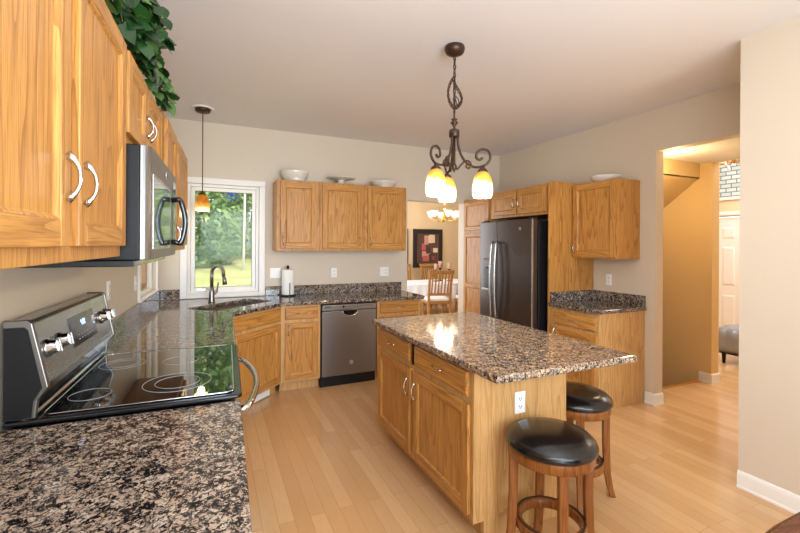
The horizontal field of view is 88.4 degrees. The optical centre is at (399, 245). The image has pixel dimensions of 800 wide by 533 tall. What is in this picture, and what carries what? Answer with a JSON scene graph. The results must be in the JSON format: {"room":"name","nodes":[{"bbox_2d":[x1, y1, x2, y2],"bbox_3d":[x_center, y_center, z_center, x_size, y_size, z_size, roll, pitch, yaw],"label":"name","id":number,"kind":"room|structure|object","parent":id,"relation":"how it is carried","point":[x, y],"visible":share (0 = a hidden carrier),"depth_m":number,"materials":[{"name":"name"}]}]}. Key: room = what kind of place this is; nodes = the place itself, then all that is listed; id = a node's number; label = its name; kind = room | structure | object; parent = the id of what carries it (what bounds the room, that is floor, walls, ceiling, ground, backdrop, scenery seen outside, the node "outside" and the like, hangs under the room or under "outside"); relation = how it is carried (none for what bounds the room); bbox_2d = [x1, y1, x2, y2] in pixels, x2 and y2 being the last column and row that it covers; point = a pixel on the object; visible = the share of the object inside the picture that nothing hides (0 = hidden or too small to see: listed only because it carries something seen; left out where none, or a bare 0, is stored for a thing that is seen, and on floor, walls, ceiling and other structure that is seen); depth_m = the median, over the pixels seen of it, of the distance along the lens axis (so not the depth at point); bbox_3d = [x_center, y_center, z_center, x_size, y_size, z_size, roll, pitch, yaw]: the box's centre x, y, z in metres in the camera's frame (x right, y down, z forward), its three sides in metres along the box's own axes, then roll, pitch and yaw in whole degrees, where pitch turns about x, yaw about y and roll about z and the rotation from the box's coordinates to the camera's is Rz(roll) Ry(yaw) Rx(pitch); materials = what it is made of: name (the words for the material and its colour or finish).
{"room":"kitchen","nodes":[
{"label":"kitchen","id":0,"kind":"room"},
{"bbox_2d":[0,261,155,430],"bbox_3d":[-0.836,0.094,0.115,0.150,2.780,8.900,0,0,-23],"label":"wall","id":1,"kind":"structure","parent":0,"point":[23,291],"depth_m":1.70,"materials":[{"name":"beige paint"}]},
{"bbox_2d":[0,0,126,269],"bbox_3d":[-0.830,-0.338,0.767,0.358,0.755,1.299,0,0,-23],"label":"upper cabinet","id":2,"kind":"object","parent":1,"relation":"attached to","point":[63,63],"visible":1,"depth_m":0.86,"materials":[{"name":"brown wood"}]},
{"bbox_2d":[106,281,109,300],"bbox_3d":[-1.724,0.269,2.434,0.008,0.114,0.070,0,0,-23],"label":"wall outlet","id":3,"kind":"object","parent":1,"relation":"attached to","point":[107,282],"visible":0.94,"depth_m":2.42,"materials":[{"name":"white plastic"}]},
{"bbox_2d":[108,291,158,342],"bbox_3d":[-1.984,0.511,3.072,0.022,0.103,2.206,0,0,-23],"label":"backsplash","id":4,"kind":"structure","parent":1,"relation":"attached to","point":[120,323],"depth_m":2.96,"materials":[{"name":"stone"}]},
{"bbox_2d":[134,276,136,290],"bbox_3d":[-2.020,0.292,3.146,0.012,0.114,0.070,0,0,-23],"label":"light switch","id":5,"kind":"object","parent":1,"relation":"attached to","point":[135,277],"visible":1,"depth_m":3.14,"materials":[{"name":"white plastic"}]},
{"bbox_2d":[126,50,160,157],"bbox_3d":[-1.234,-0.541,1.733,0.358,0.355,0.786,0,0,-23],"label":"upper cabinet","id":6,"kind":"object","parent":1,"relation":"attached to","point":[143,115],"visible":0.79,"depth_m":1.66,"materials":[{"name":"brown wood"}]},
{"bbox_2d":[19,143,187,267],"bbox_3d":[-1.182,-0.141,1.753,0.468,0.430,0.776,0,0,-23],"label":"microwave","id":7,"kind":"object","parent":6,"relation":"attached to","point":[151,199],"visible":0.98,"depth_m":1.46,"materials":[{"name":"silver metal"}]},
{"bbox_2d":[104,0,179,116],"bbox_3d":[-1.131,-0.962,1.696,0.350,0.576,1.054,0,0,-25],"label":"pothos","id":8,"kind":"object","parent":6,"relation":"on","point":[140,23],"visible":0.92,"depth_m":1.67,"materials":[{"name":"green plant"}]},
{"bbox_2d":[137,261,159,302],"bbox_3d":[-2.291,-0.124,3.658,0.146,1.161,0.960,0,0,-23],"label":"window","id":9,"kind":"structure","parent":1,"relation":"in","point":[144,272],"depth_m":3.94,"materials":[{"name":"white paint"}]},
{"bbox_2d":[159,108,180,239],"bbox_3d":[-1.490,-0.342,2.365,0.378,0.755,0.564,0,0,-23],"label":"upper cabinet","id":10,"kind":"object","parent":1,"relation":"attached to","point":[168,137],"visible":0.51,"depth_m":2.29,"materials":[{"name":"brown wood"}]},
{"bbox_2d":[175,141,187,249],"bbox_3d":[-1.742,-0.344,2.967,0.378,0.755,0.738,0,0,-23],"label":"upper cabinet","id":11,"kind":"object","parent":1,"relation":"attached to","point":[182,162],"visible":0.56,"depth_m":2.96,"materials":[{"name":"brown wood"}]},
{"bbox_2d":[159,117,499,311],"bbox_3d":[-0.603,0.096,5.107,4.650,2.780,0.150,0,0,-25],"label":"wall","id":12,"kind":"structure","parent":0,"point":[229,151],"depth_m":4.86,"materials":[{"name":"beige paint"}]},
{"bbox_2d":[159,289,178,299],"bbox_3d":[-2.362,0.509,4.207,0.187,0.103,0.022,0,0,-25],"label":"backsplash","id":13,"kind":"structure","parent":12,"relation":"attached to","point":[163,294],"depth_m":4.20,"materials":[{"name":"stone"}]},
{"bbox_2d":[180,176,265,298],"bbox_3d":[-1.914,-0.076,4.476,0.840,1.272,0.146,0,0,-25],"label":"window","id":14,"kind":"structure","parent":12,"relation":"in","point":[188,290],"depth_m":4.47,"materials":[{"name":"white paint"}]},
{"bbox_2d":[270,268,280,277],"bbox_3d":[-1.407,0.316,4.650,0.116,0.114,0.012,0,0,-25],"label":"light switch","id":15,"kind":"object","parent":12,"relation":"attached to","point":[274,272],"visible":1,"depth_m":4.65,"materials":[{"name":"white plastic"}]},
{"bbox_2d":[273,179,318,250],"bbox_3d":[-1.153,-0.318,4.568,0.452,0.760,0.368,0,0,-25],"label":"upper cabinet","id":16,"kind":"object","parent":12,"relation":"attached to","point":[295,203],"visible":1,"depth_m":4.44,"materials":[{"name":"brown wood"}]},
{"bbox_2d":[281,169,308,180],"bbox_3d":[-1.167,-0.758,4.572,0.310,0.118,0.310,0,0,-25],"label":"serving bowl","id":17,"kind":"object","parent":16,"relation":"on","point":[287,174],"visible":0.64,"depth_m":4.46,"materials":[{"name":"white ceramic"}]},
{"bbox_2d":[265,282,400,295],"bbox_3d":[-0.746,0.518,4.946,1.670,0.103,0.022,0,0,-25],"label":"backsplash","id":18,"kind":"structure","parent":12,"relation":"attached to","point":[379,286],"depth_m":4.93,"materials":[{"name":"stone"}]},
{"bbox_2d":[331,268,336,276],"bbox_3d":[-0.790,0.329,4.934,0.070,0.114,0.008,0,0,-25],"label":"wall outlet","id":19,"kind":"object","parent":12,"relation":"attached to","point":[333,270],"visible":1,"depth_m":4.93,"materials":[{"name":"white plastic"}]},
{"bbox_2d":[319,182,364,250],"bbox_3d":[-0.707,-0.315,4.772,0.527,0.760,0.368,0,0,-25],"label":"upper cabinet","id":20,"kind":"object","parent":12,"relation":"attached to","point":[341,206],"visible":0.95,"depth_m":4.63,"materials":[{"name":"brown wood"}]},
{"bbox_2d":[327,176,355,183],"bbox_3d":[-0.685,-0.739,4.792,0.336,0.086,0.336,0,0,-25],"label":"cake stand","id":21,"kind":"object","parent":20,"relation":"on","point":[341,179],"visible":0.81,"depth_m":4.72,"materials":[{"name":"white ceramic"}]},
{"bbox_2d":[380,267,388,275],"bbox_3d":[-0.197,0.333,5.203,0.116,0.114,0.012,0,0,-25],"label":"wall outlet","id":22,"kind":"object","parent":12,"relation":"attached to","point":[384,271],"visible":1,"depth_m":5.20,"materials":[{"name":"white plastic"}]},
{"bbox_2d":[364,185,405,250],"bbox_3d":[-0.225,-0.312,4.992,0.533,0.760,0.368,0,0,-25],"label":"upper cabinet","id":23,"kind":"object","parent":12,"relation":"attached to","point":[384,207],"visible":0.96,"depth_m":4.85,"materials":[{"name":"brown wood"}]},
{"bbox_2d":[370,180,396,186],"bbox_3d":[-0.203,-0.732,5.012,0.336,0.078,0.336,0,0,-25],"label":"shallow dish","id":24,"kind":"object","parent":23,"relation":"on","point":[386,183],"visible":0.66,"depth_m":4.89,"materials":[{"name":"white ceramic"}]},
{"bbox_2d":[407,201,458,279],"bbox_3d":[1.052,0.105,8.403,6.300,2.780,4.490,0,0,-25],"label":"wall","id":25,"kind":"structure","parent":0,"point":[417,216],"depth_m":10.65,"materials":[{"name":"beige paint"}]},
{"bbox_2d":[407,229,407,263],"bbox_3d":[-0.164,0.078,10.125,0.800,0.980,0.043,0,0,-25],"label":"framed picture","id":26,"kind":"object","parent":25,"relation":"attached to","point":[407,229],"visible":0.02,"depth_m":10.26,"materials":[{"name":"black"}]},
{"bbox_2d":[413,229,442,267],"bbox_3d":[0.714,0.083,10.526,0.850,0.980,0.043,0,0,-25],"label":"framed picture","id":27,"kind":"object","parent":25,"relation":"attached to","point":[427,243],"visible":0.87,"depth_m":10.51,"materials":[{"name":"black"}]},
{"bbox_2d":[112,0,799,162],"bbox_3d":[1.991,-1.460,3.902,8.750,1.080,13.450,0,0,-25],"label":"ceiling","id":28,"kind":"structure","parent":0,"point":[529,73],"depth_m":2.90,"materials":[{"name":"white paint"}]},
{"bbox_2d":[191,104,213,210],"bbox_3d":[-1.873,-0.812,3.903,0.200,0.975,0.200,0,0,-25],"label":"pendant light","id":29,"kind":"object","parent":28,"relation":"hanging from","point":[202,203],"visible":1,"depth_m":3.87,"materials":[{"name":"orange glass"}]},
{"bbox_2d":[427,203,458,221],"bbox_3d":[0.967,-0.889,8.961,0.777,0.788,0.770,0,0,-25],"label":"dining chandelier","id":30,"kind":"object","parent":28,"relation":"hanging from","point":[432,213],"visible":0.91,"depth_m":8.93,"materials":[{"name":"white glass"}]},
{"bbox_2d":[425,42,492,201],"bbox_3d":[0.326,-0.795,2.688,0.443,0.984,0.422,0,0,-25],"label":"chandelier","id":31,"kind":"object","parent":28,"relation":"hanging from","point":[438,184],"visible":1,"depth_m":2.62,"materials":[{"name":"white glass"}]},
{"bbox_2d":[720,159,739,169],"bbox_3d":[4.404,-1.450,5.418,0.543,0.870,0.544,0,0,-2],"label":"chandelier","id":32,"kind":"object","parent":28,"relation":"hanging from","point":[725,163],"visible":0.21,"depth_m":5.45,"materials":[{"name":"gold metal"}]},
{"bbox_2d":[242,302,793,532],"bbox_3d":[1.973,1.560,3.902,8.750,0.120,13.450,0,0,-25],"label":"floor","id":33,"kind":"structure","parent":0,"point":[319,460],"depth_m":2.71,"materials":[{"name":"brown wood"}]},
{"bbox_2d":[2,292,259,429],"bbox_3d":[-1.032,0.850,1.806,0.781,1.227,0.847,0,0,-23],"label":"range","id":34,"kind":"object","parent":33,"relation":"on","point":[56,369],"visible":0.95,"depth_m":1.54,"materials":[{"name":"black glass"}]},
{"bbox_2d":[43,344,233,414],"bbox_3d":[-1.044,0.548,1.800,0.580,0.006,0.790,0,0,-23],"label":"cooktop","id":35,"kind":"object","parent":34,"relation":"in","point":[104,384],"depth_m":1.66,"materials":[{"name":"black glass"}]},
{"bbox_2d":[223,357,259,411],"bbox_3d":[-0.749,0.887,1.927,0.166,0.595,0.822,0,0,-25],"label":"oven","id":36,"kind":"object","parent":34,"relation":"in","point":[256,381],"depth_m":1.79,"materials":[{"name":"silver metal"}]},
{"bbox_2d":[233,307,280,404],"bbox_3d":[-1.728,1.041,3.905,1.138,0.876,1.065,0,0,-25],"label":"base cabinet","id":37,"kind":"object","parent":33,"relation":"on","point":[257,334],"visible":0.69,"depth_m":3.80,"materials":[{"name":"brown wood"}]},
{"bbox_2d":[254,389,269,402],"bbox_3d":[-1.336,1.429,3.897,0.010,0.080,0.300,0,0,22],"label":"floor register","id":38,"kind":"object","parent":37,"relation":"attached to","point":[266,393],"visible":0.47,"depth_m":3.94,"materials":[{"name":"white plastic"}]},
{"bbox_2d":[104,282,424,354],"bbox_3d":[-0.775,0.537,3.667,2.785,0.141,2.325,0,0,-25],"label":"countertop","id":39,"kind":"structure","parent":37,"relation":"on","point":[162,321],"depth_m":3.44,"materials":[{"name":"stone"}]},
{"bbox_2d":[208,264,226,302],"bbox_3d":[-1.780,0.376,4.061,0.224,0.377,0.108,0,0,22],"label":"faucet","id":40,"kind":"object","parent":39,"relation":"on","point":[212,292],"visible":1,"depth_m":4.05,"materials":[{"name":"silver metal"}]},
{"bbox_2d":[204,302,257,310],"bbox_3d":[-1.600,0.690,3.938,0.374,0.169,0.801,0,0,22],"label":"sink","id":41,"kind":"object","parent":39,"relation":"in","point":[245,303],"visible":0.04,"depth_m":4.15,"materials":[{"name":"silver metal"}]},
{"bbox_2d":[280,265,295,296],"bbox_3d":[-1.255,0.396,4.606,0.170,0.342,0.170,0,0,-25],"label":"paper towel holder","id":42,"kind":"object","parent":39,"relation":"on","point":[287,290],"visible":1,"depth_m":4.55,"materials":[{"name":"white paper"}]},
{"bbox_2d":[277,304,319,390],"bbox_3d":[-1.121,1.044,4.428,0.397,0.876,0.650,0,0,-25],"label":"base cabinet","id":43,"kind":"object","parent":33,"relation":"on","point":[300,324],"visible":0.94,"depth_m":4.17,"materials":[{"name":"brown wood"}]},
{"bbox_2d":[320,301,375,387],"bbox_3d":[-0.654,1.051,4.635,0.610,0.868,0.610,0,0,-25],"label":"dishwasher","id":44,"kind":"object","parent":33,"relation":"on","point":[347,330],"visible":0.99,"depth_m":4.36,"materials":[{"name":"silver metal"}]},
{"bbox_2d":[375,299,419,377],"bbox_3d":[-0.124,1.050,4.883,0.535,0.876,0.650,0,0,-25],"label":"base cabinet","id":45,"kind":"object","parent":33,"relation":"on","point":[393,308],"visible":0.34,"depth_m":4.60,"materials":[{"name":"brown wood"}]},
{"bbox_2d":[407,264,411,279],"bbox_3d":[0.128,0.975,9.794,0.499,1.030,0.564,0,0,-22],"label":"dining chair","id":46,"kind":"object","parent":33,"relation":"on","point":[408,265],"visible":0.07,"depth_m":10.05,"materials":[{"name":"brown wood"}]},
{"bbox_2d":[419,263,446,307],"bbox_3d":[0.816,0.979,10.108,0.499,1.030,0.564,0,0,-28],"label":"dining chair","id":47,"kind":"object","parent":33,"relation":"on","point":[427,265],"visible":0.26,"depth_m":10.24,"materials":[{"name":"brown wood"}]},
{"bbox_2d":[421,270,454,314],"bbox_3d":[0.703,0.978,7.806,0.499,1.030,0.564,0,0,-13],"label":"dining chair","id":48,"kind":"object","parent":33,"relation":"on","point":[432,298],"visible":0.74,"depth_m":7.63,"materials":[{"name":"brown wood"}]},
{"bbox_2d":[424,296,448,300],"bbox_3d":[0.687,1.023,7.874,0.430,0.050,0.415,0,0,-13],"label":"cushion","id":49,"kind":"object","parent":48,"relation":"on","point":[432,298],"depth_m":7.70,"materials":[{"name":"white fabric"}]},
{"bbox_2d":[454,295,457,311],"bbox_3d":[1.414,0.982,8.068,0.499,1.030,0.564,0,0,-30],"label":"dining chair","id":50,"kind":"object","parent":33,"relation":"on","point":[456,298],"visible":0.14,"depth_m":8.17,"materials":[{"name":"brown wood"}]},
{"bbox_2d":[378,327,565,532],"bbox_3d":[0.358,1.053,2.742,0.662,0.876,1.285,0,0,-25],"label":"kitchen island","id":51,"kind":"object","parent":33,"relation":"on","point":[452,422],"visible":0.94,"depth_m":2.22,"materials":[{"name":"brown wood"}]},
{"bbox_2d":[372,311,636,383],"bbox_3d":[0.512,0.597,2.699,0.922,0.037,1.578,0,0,-25],"label":"island countertop","id":52,"kind":"structure","parent":51,"relation":"on","point":[498,351],"depth_m":2.33,"materials":[{"name":"stone"}]},
{"bbox_2d":[514,391,524,413],"bbox_3d":[0.628,0.823,2.152,0.070,0.114,0.008,0,0,-25],"label":"wall outlet","id":53,"kind":"object","parent":51,"relation":"attached to","point":[519,401],"visible":1,"depth_m":2.15,"materials":[{"name":"white plastic"}]},
{"bbox_2d":[463,198,504,313],"bbox_3d":[1.258,0.441,5.535,0.654,2.110,0.600,0,0,-25],"label":"pantry cabinet","id":54,"kind":"object","parent":33,"relation":"on","point":[476,211],"visible":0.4,"depth_m":5.47,"materials":[{"name":"brown wood"}]},
{"bbox_2d":[480,217,547,331],"bbox_3d":[1.459,0.603,4.758,0.825,1.790,0.905,0,0,-25],"label":"refrigerator","id":55,"kind":"object","parent":33,"relation":"on","point":[513,253],"visible":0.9,"depth_m":4.45,"materials":[{"name":"black metal"}]},
{"bbox_2d":[505,417,598,532],"bbox_3d":[0.711,1.179,1.946,0.416,0.628,0.416,0,0,-42],"label":"bar stool","id":56,"kind":"object","parent":33,"relation":"on","point":[562,449],"visible":1,"depth_m":1.89,"materials":[{"name":"black leather"}]},
{"bbox_2d":[505,417,598,465],"bbox_3d":[0.713,0.903,1.946,0.416,0.076,0.416,0,0,-42],"label":"cushion","id":57,"kind":"object","parent":56,"relation":"on","point":[539,441],"depth_m":1.84,"materials":[{"name":"black leather"}]},
{"bbox_2d":[547,181,593,332],"bbox_3d":[1.812,0.422,4.352,0.638,2.155,0.020,0,0,-25],"label":"gable","id":58,"kind":"object","parent":33,"relation":"on","point":[566,272],"visible":0.36,"depth_m":4.29,"materials":[{"name":"brown wood"}]},
{"bbox_2d":[566,381,615,513],"bbox_3d":[1.063,1.181,2.503,0.416,0.628,0.416,0,0,-31],"label":"bar stool","id":59,"kind":"object","parent":33,"relation":"on","point":[584,402],"visible":0.41,"depth_m":2.36,"materials":[{"name":"brown wood"}]},
{"bbox_2d":[566,381,612,412],"bbox_3d":[1.065,0.905,2.503,0.416,0.076,0.416,0,0,-31],"label":"cushion","id":60,"kind":"object","parent":59,"relation":"on","point":[580,397],"depth_m":2.36,"materials":[{"name":"black leather"}]},
{"bbox_2d":[551,307,644,408],"bbox_3d":[1.921,1.062,4.070,0.668,0.876,0.582,0,0,-25],"label":"base cabinet","id":61,"kind":"object","parent":33,"relation":"on","point":[623,332],"visible":0.68,"depth_m":3.83,"materials":[{"name":"brown wood"}]},
{"bbox_2d":[548,290,646,314],"bbox_3d":[1.930,0.553,4.061,0.663,0.141,0.604,0,0,-25],"label":"countertop","id":62,"kind":"structure","parent":61,"relation":"on","point":[597,302],"depth_m":4.12,"materials":[{"name":"stone"}]},
{"bbox_2d":[719,324,738,362],"bbox_3d":[4.606,1.286,4.989,0.691,0.460,1.040,0,0,-25],"label":"upholstered bench","id":63,"kind":"object","parent":33,"relation":"on","point":[729,334],"visible":0.17,"depth_m":5.22,"materials":[{"name":"grey leather"}]},
{"bbox_2d":[765,512,799,532],"bbox_3d":[1.237,1.125,0.888,0.760,0.742,0.611,0,0,-25],"label":"table","id":64,"kind":"object","parent":33,"relation":"on","point":[791,524],"visible":1,"depth_m":1.11,"materials":[{"name":"brown wood"}]},
{"bbox_3d":[-0.584,1.048,0.614,0.670,0.876,1.620,0,0,-23],"label":"base cabinet","id":65,"kind":"object","parent":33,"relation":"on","visible":0},
{"bbox_2d":[0,400,251,532],"bbox_3d":[-0.582,0.590,0.606,0.698,0.037,1.706,0,0,-23],"label":"countertop","id":66,"kind":"structure","parent":65,"relation":"on","point":[178,470],"depth_m":1.02,"materials":[{"name":"stone"}]},
{"bbox_3d":[0.777,1.141,8.846,1.920,0.705,1.000,0,0,-25],"label":"dining table","id":67,"kind":"object","parent":33,"relation":"on","visible":0},
{"bbox_2d":[407,279,457,300],"bbox_3d":[0.779,0.939,8.847,2.054,0.310,1.134,0,0,-25],"label":"tablecloth","id":68,"kind":"object","parent":67,"relation":"on","point":[420,287],"visible":0.23,"depth_m":8.31,"materials":[{"name":"white fabric"}]},
{"bbox_2d":[434,264,437,281],"bbox_3d":[0.777,0.594,8.878,0.100,0.380,0.098,0,0,-25],"label":"candle holder","id":69,"kind":"object","parent":68,"relation":"on","point":[435,265],"visible":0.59,"depth_m":8.85,"materials":[{"name":"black wax"}]},
{"bbox_2d":[438,261,441,280],"bbox_3d":[0.881,0.569,9.035,0.100,0.430,0.098,0,0,-25],"label":"candle holder","id":70,"kind":"object","parent":68,"relation":"on","point":[439,262],"visible":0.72,"depth_m":9.01,"materials":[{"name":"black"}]},
{"bbox_2d":[499,83,739,400],"bbox_3d":[2.693,0.965,4.752,1.300,4.480,3.500,0,0,-25],"label":"wall","id":71,"kind":"structure","parent":0,"point":[634,147],"depth_m":4.49,"materials":[{"name":"beige paint"}]},
{"bbox_2d":[491,183,547,219],"bbox_3d":[1.596,-0.482,4.808,0.654,0.320,0.985,0,0,-25],"label":"upper cabinet","id":72,"kind":"object","parent":71,"relation":"attached to","point":[532,201],"visible":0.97,"depth_m":4.64,"materials":[{"name":"brown wood"}]},
{"bbox_2d":[550,290,593,301],"bbox_3d":[1.814,0.533,4.329,0.605,0.103,0.022,0,0,-25],"label":"backsplash","id":73,"kind":"structure","parent":71,"relation":"attached to","point":[560,296],"depth_m":4.31,"materials":[{"name":"stone"}]},
{"bbox_2d":[572,178,639,258],"bbox_3d":[2.054,-0.248,4.156,0.368,0.762,0.523,0,0,-25],"label":"upper cabinet","id":74,"kind":"object","parent":71,"relation":"attached to","point":[606,213],"visible":1,"depth_m":3.98,"materials":[{"name":"brown wood"}]},
{"bbox_2d":[590,174,621,181],"bbox_3d":[2.078,-0.662,4.159,0.290,0.065,0.290,0,0,-25],"label":"shallow bowl","id":75,"kind":"object","parent":74,"relation":"on","point":[595,178],"visible":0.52,"depth_m":4.06,"materials":[{"name":"white ceramic"}]},
{"bbox_2d":[606,274,611,284],"bbox_3d":[2.183,0.362,4.303,0.008,0.114,0.070,0,0,-25],"label":"wall outlet","id":76,"kind":"object","parent":71,"relation":"attached to","point":[608,276],"visible":1,"depth_m":4.30,"materials":[{"name":"white plastic"}]},
{"bbox_2d":[594,290,645,306],"bbox_3d":[2.219,0.535,4.200,0.022,0.103,0.592,0,0,-25],"label":"backsplash","id":77,"kind":"structure","parent":71,"relation":"attached to","point":[632,299],"depth_m":4.16,"materials":[{"name":"stone"}]},
{"bbox_2d":[644,391,663,405],"bbox_3d":[2.414,1.450,3.909,0.133,0.105,0.104,0,0,-25],"label":"baseboard","id":78,"kind":"structure","parent":71,"relation":"attached to","point":[657,399],"depth_m":3.87,"materials":[{"name":"white paint"}]},
{"bbox_2d":[662,380,698,388],"bbox_3d":[2.860,1.514,4.368,1.050,0.024,0.040,0,0,-25],"label":"trim","id":79,"kind":"structure","parent":71,"relation":"attached to","point":[693,381],"depth_m":4.43,"materials":[{"name":"brown wood"}]},
{"bbox_2d":[663,158,699,178],"bbox_3d":[2.847,-0.830,4.427,1.050,0.170,0.110,0,0,-25],"label":"wall","id":80,"kind":"structure","parent":71,"relation":"attached to","point":[674,167],"depth_m":4.46,"materials":[{"name":"brown paint"}]},
{"bbox_2d":[698,371,720,383],"bbox_3d":[3.006,1.454,5.469,0.166,0.105,2.158,0,0,-25],"label":"baseboard","id":81,"kind":"structure","parent":71,"relation":"attached to","point":[714,378],"depth_m":4.50,"materials":[{"name":"white paint"}]},
{"bbox_2d":[663,173,697,208],"bbox_3d":[2.447,-0.047,5.291,1.050,1.700,2.010,0,0,-25],"label":"ceiling","id":82,"kind":"structure","parent":0,"point":[673,186],"depth_m":4.61,"materials":[{"name":"brown paint"}]},
{"bbox_2d":[719,199,739,216],"bbox_3d":[5.652,-0.228,6.101,0.150,3.500,3.500,0,0,-25],"label":"wall","id":83,"kind":"structure","parent":0,"point":[725,205],"depth_m":6.65,"materials":[{"name":"beige paint"}]},
{"bbox_2d":[719,211,739,326],"bbox_3d":[5.413,0.490,6.445,0.100,2.060,1.100,0,0,-25],"label":"door","id":84,"kind":"structure","parent":83,"relation":"in","point":[729,228],"depth_m":6.65,"materials":[{"name":"white paint"}]},
{"bbox_2d":[719,161,739,200],"bbox_3d":[5.423,-1.080,6.450,0.065,0.700,1.030,0,0,-25],"label":"window","id":85,"kind":"structure","parent":83,"relation":"in","point":[729,181],"depth_m":6.66,"materials":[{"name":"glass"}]},
{"bbox_2d":[738,17,799,495],"bbox_3d":[3.658,0.120,0.270,0.910,2.780,5.450,0,0,-25],"label":"wall","id":86,"kind":"structure","parent":0,"point":[769,244],"depth_m":2.42,"materials":[{"name":"beige paint"}]},
{"bbox_2d":[736,470,799,513],"bbox_3d":[3.228,1.455,0.077,0.018,0.105,5.450,0,0,-25],"label":"baseboard","id":87,"kind":"structure","parent":86,"relation":"attached to","point":[782,498],"depth_m":2.41,"materials":[{"name":"white paint"}]},
{"label":"outside","id":88,"kind":"structure","parent":0,"visible":0},
{"bbox_2d":[195,248,250,286],"bbox_3d":[-16.718,1.167,36.562,80.000,1.590,70.000,0,0,-25],"label":"ground","id":89,"kind":"structure","parent":88,"point":[235,276],"depth_m":15.08,"materials":[{"name":"green plant"}]},
{"bbox_2d":[195,192,250,256],"bbox_3d":[-9.746,-4.354,22.320,5.412,10.075,5.470,0,0,-25],"label":"spruce tree","id":90,"kind":"object","parent":89,"relation":"on","point":[248,225],"visible":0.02,"depth_m":21.92,"materials":[{"name":"green plant"}]},
{"bbox_2d":[195,191,251,266],"bbox_3d":[-8.645,-2.867,16.902,5.686,7.623,5.730,0,0,-25],"label":"maple tree","id":91,"kind":"object","parent":89,"relation":"on","point":[225,210],"visible":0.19,"depth_m":16.74,"materials":[{"name":"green plant"}]},
{"bbox_2d":[195,191,251,255],"bbox_3d":[-7.997,-4.101,21.185,7.172,9.591,7.067,0,0,-25],"label":"maple tree","id":92,"kind":"object","parent":89,"relation":"on","point":[247,249],"visible":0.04,"depth_m":19.67,"materials":[{"name":"green plant"}]},
{"bbox_2d":[222,194,251,249],"bbox_3d":[-8.972,-5.358,26.585,6.620,12.092,6.372,0,0,12],"label":"spruce tree","id":93,"kind":"object","parent":89,"relation":"on","point":[239,194],"visible":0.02,"depth_m":25.80,"materials":[{"name":"green plant"}]},
{"bbox_2d":[242,194,245,269],"bbox_3d":[-6.253,-3.716,16.569,3.132,9.570,2.908,0,0,-25],"label":"birch tree","id":94,"kind":"object","parent":89,"relation":"on","point":[244,201],"visible":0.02,"depth_m":16.46,"materials":[{"name":"white plant"}]},
{"bbox_2d":[237,195,251,231],"bbox_3d":[-5.773,-3.838,22.665,6.945,9.090,7.119,0,0,-25],"label":"maple tree","id":95,"kind":"object","parent":89,"relation":"on","point":[248,195],"visible":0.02,"depth_m":21.51,"materials":[{"name":"green plant"}]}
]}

